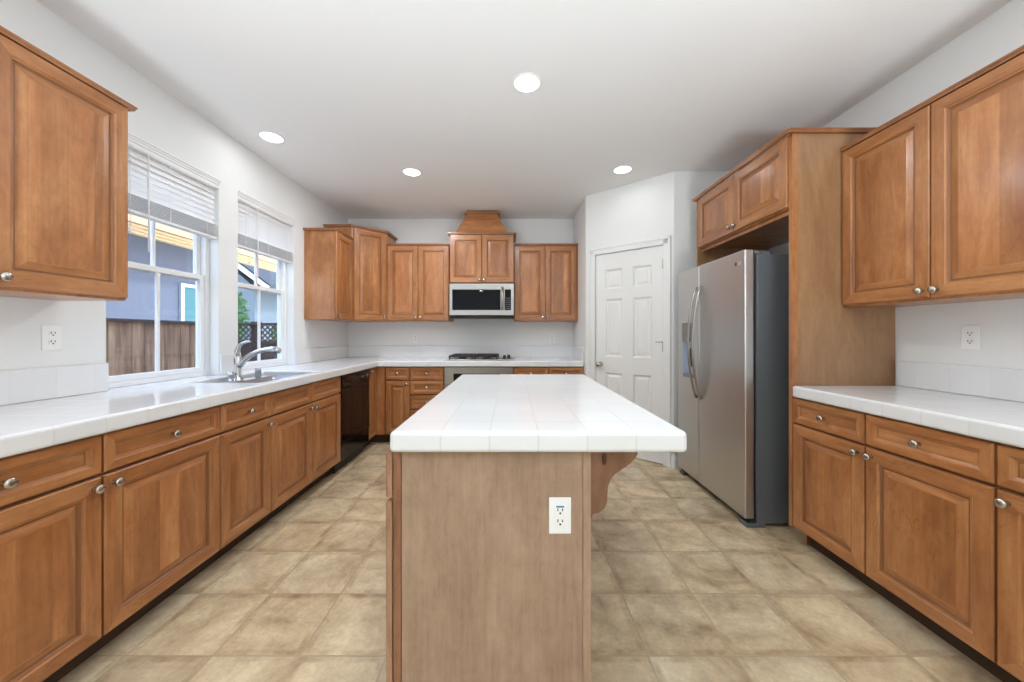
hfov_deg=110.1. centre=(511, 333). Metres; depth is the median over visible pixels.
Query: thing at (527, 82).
recessed light
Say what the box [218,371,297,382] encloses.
sink
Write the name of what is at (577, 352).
tile backsplash
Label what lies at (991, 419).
countertop
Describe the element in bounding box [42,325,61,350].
wall outlet
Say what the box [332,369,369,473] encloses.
dishwasher
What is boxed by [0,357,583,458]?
countertop
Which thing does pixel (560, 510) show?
receptacle
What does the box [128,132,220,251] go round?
window blind
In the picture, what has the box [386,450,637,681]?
kitchen island
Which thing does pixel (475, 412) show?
island countertop
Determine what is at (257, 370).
air gap
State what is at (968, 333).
receptacle
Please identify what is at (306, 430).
base cabinet
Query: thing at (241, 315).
leafy tree
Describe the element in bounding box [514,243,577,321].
upper cabinet
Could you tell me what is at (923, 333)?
wall
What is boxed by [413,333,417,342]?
wall outlet
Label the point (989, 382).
tile backsplash
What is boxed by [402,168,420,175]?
recessed light
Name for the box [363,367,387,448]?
base cabinet
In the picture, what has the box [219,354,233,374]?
tile backsplash
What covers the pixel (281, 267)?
window
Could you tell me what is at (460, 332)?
wall
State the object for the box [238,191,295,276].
window blind
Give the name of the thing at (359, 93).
ceiling
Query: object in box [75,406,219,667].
base cabinet
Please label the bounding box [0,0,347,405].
wall
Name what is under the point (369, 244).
upper cabinet
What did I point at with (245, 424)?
base cabinet
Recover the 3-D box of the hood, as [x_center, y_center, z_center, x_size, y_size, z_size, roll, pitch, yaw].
[-0.360,-1.334,4.409,0.616,0.286,0.377,0,0,0]
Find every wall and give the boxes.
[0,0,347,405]
[348,219,572,345]
[573,196,585,375]
[586,172,673,455]
[674,171,738,467]
[768,0,1023,385]
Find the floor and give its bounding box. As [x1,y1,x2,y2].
[58,442,1001,681]
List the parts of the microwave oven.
door glass, handle, control panel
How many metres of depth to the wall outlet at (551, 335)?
4.59 m
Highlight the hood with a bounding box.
[456,210,506,231]
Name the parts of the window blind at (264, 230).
head rail, rail, ladder cord, ladder cord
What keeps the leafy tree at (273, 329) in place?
on the ground
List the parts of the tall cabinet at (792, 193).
door, panel, door, crown moulding, panel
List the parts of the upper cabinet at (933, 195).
door, knob, crown moulding, knob, door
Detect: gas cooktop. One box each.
[446,353,513,359]
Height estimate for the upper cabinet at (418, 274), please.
0.923 m
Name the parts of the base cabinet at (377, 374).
door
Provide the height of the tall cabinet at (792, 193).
2.399 m
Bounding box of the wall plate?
[301,333,305,344]
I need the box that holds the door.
[588,235,670,467]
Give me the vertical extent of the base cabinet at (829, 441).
0.859 m
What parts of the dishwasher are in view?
kick plate, door, panel, control panel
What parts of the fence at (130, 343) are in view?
cap rail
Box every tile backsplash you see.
[0,363,108,405]
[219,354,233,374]
[294,346,347,363]
[348,346,571,356]
[572,346,583,360]
[896,361,1023,401]
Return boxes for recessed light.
[258,131,284,142]
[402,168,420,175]
[513,72,540,92]
[613,165,632,173]
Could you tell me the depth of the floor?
1.60 m
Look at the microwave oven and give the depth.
4.20 m
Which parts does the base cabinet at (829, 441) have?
knob, drawer, door, knob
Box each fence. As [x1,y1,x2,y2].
[106,318,198,388]
[238,322,276,370]
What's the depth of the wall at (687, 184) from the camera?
3.26 m
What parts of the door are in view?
knob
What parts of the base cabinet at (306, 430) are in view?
door, door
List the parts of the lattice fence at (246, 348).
post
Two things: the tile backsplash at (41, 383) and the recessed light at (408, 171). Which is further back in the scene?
the recessed light at (408, 171)
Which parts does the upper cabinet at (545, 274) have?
door, crown moulding, door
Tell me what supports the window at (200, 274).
in the wall at (162, 120)
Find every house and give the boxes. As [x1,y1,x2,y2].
[106,214,275,321]
[238,262,276,339]
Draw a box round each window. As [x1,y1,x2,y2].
[108,221,216,390]
[238,253,287,371]
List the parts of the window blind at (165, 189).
pull cord, ladder cord, head rail, rail, ladder cord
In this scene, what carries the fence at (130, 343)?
on the ground
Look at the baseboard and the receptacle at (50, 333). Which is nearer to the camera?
the receptacle at (50, 333)
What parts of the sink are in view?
valve knob, ball handle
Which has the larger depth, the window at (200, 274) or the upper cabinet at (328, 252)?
the upper cabinet at (328, 252)
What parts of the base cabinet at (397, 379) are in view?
drawer, door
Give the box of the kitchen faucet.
[232,341,281,380]
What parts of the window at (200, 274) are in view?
sash, sill, sash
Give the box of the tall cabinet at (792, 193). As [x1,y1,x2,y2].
[692,127,894,544]
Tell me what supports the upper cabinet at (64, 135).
attached to the wall at (162, 120)
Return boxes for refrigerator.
[678,249,788,527]
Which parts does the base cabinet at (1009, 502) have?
knob, drawer, door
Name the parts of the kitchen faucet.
lever, spout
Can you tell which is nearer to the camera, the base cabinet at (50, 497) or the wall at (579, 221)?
the base cabinet at (50, 497)
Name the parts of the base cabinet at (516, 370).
drawer, drawer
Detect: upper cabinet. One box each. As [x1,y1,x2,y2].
[0,25,137,300]
[303,228,353,320]
[323,224,397,321]
[387,243,453,321]
[447,210,515,283]
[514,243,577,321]
[840,45,1023,306]
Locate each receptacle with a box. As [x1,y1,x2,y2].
[48,331,57,335]
[48,339,56,344]
[555,505,565,526]
[966,331,973,335]
[966,339,973,343]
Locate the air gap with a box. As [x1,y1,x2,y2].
[255,368,260,377]
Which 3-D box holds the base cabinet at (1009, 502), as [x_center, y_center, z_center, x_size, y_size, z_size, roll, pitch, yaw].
[1.901,0.790,0.900,0.632,0.859,0.599,0,0,0]
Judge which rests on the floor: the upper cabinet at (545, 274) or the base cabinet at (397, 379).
the base cabinet at (397, 379)
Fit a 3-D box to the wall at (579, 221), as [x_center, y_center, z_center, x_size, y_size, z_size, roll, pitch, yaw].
[0.845,-0.130,4.220,0.110,2.700,0.760,0,0,0]
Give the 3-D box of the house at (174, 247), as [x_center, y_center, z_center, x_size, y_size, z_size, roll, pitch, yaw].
[-7.700,-0.855,3.050,5.800,4.650,13.100,0,0,0]
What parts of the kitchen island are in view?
drawer, door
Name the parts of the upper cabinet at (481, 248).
door, crown moulding, door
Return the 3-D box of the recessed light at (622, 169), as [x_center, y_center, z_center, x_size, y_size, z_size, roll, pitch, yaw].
[0.995,-1.477,3.220,0.170,0.006,0.170,0,0,0]
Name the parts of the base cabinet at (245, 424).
drawer, door, knob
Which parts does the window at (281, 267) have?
sash, sash, sill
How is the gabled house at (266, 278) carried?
on the ground
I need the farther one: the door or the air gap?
the door
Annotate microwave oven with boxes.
[450,284,513,318]
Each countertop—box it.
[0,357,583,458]
[390,374,686,451]
[793,386,1023,447]
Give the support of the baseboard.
attached to the wall at (687, 184)
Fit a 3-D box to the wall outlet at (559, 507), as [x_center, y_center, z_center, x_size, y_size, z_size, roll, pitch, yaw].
[0.148,0.560,1.103,0.068,0.112,0.008,0,0,0]
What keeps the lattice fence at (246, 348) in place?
on the ground
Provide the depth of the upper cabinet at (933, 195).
1.59 m
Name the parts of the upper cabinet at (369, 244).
crown moulding, door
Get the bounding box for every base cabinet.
[0,435,105,681]
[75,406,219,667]
[200,394,273,571]
[254,376,340,530]
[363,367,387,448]
[385,367,409,441]
[410,367,443,416]
[513,367,582,373]
[793,398,886,598]
[862,414,1021,681]
[993,443,1023,681]
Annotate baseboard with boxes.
[671,455,677,468]
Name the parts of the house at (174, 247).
pane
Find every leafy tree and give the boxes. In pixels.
[238,290,250,339]
[269,326,276,339]
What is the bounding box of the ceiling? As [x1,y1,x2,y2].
[37,0,1011,218]
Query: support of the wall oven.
on the floor
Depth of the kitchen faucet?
2.48 m
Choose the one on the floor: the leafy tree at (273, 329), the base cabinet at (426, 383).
the base cabinet at (426, 383)
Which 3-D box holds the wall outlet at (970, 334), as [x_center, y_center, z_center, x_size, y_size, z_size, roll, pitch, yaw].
[2.215,0.017,1.730,0.008,0.118,0.072,0,0,0]
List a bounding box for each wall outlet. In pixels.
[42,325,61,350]
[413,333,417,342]
[549,333,554,341]
[549,497,570,533]
[961,325,980,349]
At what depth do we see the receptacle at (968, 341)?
1.73 m
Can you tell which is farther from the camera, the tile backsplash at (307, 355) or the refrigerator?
the tile backsplash at (307, 355)
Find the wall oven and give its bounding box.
[444,367,512,388]
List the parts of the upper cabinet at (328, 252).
crown moulding, door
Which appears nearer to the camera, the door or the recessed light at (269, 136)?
the recessed light at (269, 136)
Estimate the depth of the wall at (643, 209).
3.51 m
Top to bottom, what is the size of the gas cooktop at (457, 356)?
0.054 m
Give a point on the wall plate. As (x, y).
(303, 335)
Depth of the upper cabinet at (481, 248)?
4.20 m
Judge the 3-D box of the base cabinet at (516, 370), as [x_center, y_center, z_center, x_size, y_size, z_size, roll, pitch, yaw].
[0.401,0.790,4.253,0.771,0.859,0.687,0,0,0]
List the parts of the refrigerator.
dispenser panel, door, handle, handle, door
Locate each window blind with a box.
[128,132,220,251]
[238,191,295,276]
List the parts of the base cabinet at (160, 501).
knob, drawer, door, knob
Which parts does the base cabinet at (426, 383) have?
drawer, drawer, drawer, drawer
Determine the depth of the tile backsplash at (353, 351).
4.58 m
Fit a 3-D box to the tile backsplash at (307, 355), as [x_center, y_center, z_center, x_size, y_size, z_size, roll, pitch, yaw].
[-2.100,0.222,4.021,0.018,0.146,1.121,0,0,0]
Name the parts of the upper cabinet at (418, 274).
door, crown moulding, door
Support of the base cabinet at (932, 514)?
on the floor
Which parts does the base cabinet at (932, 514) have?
knob, knob, drawer, door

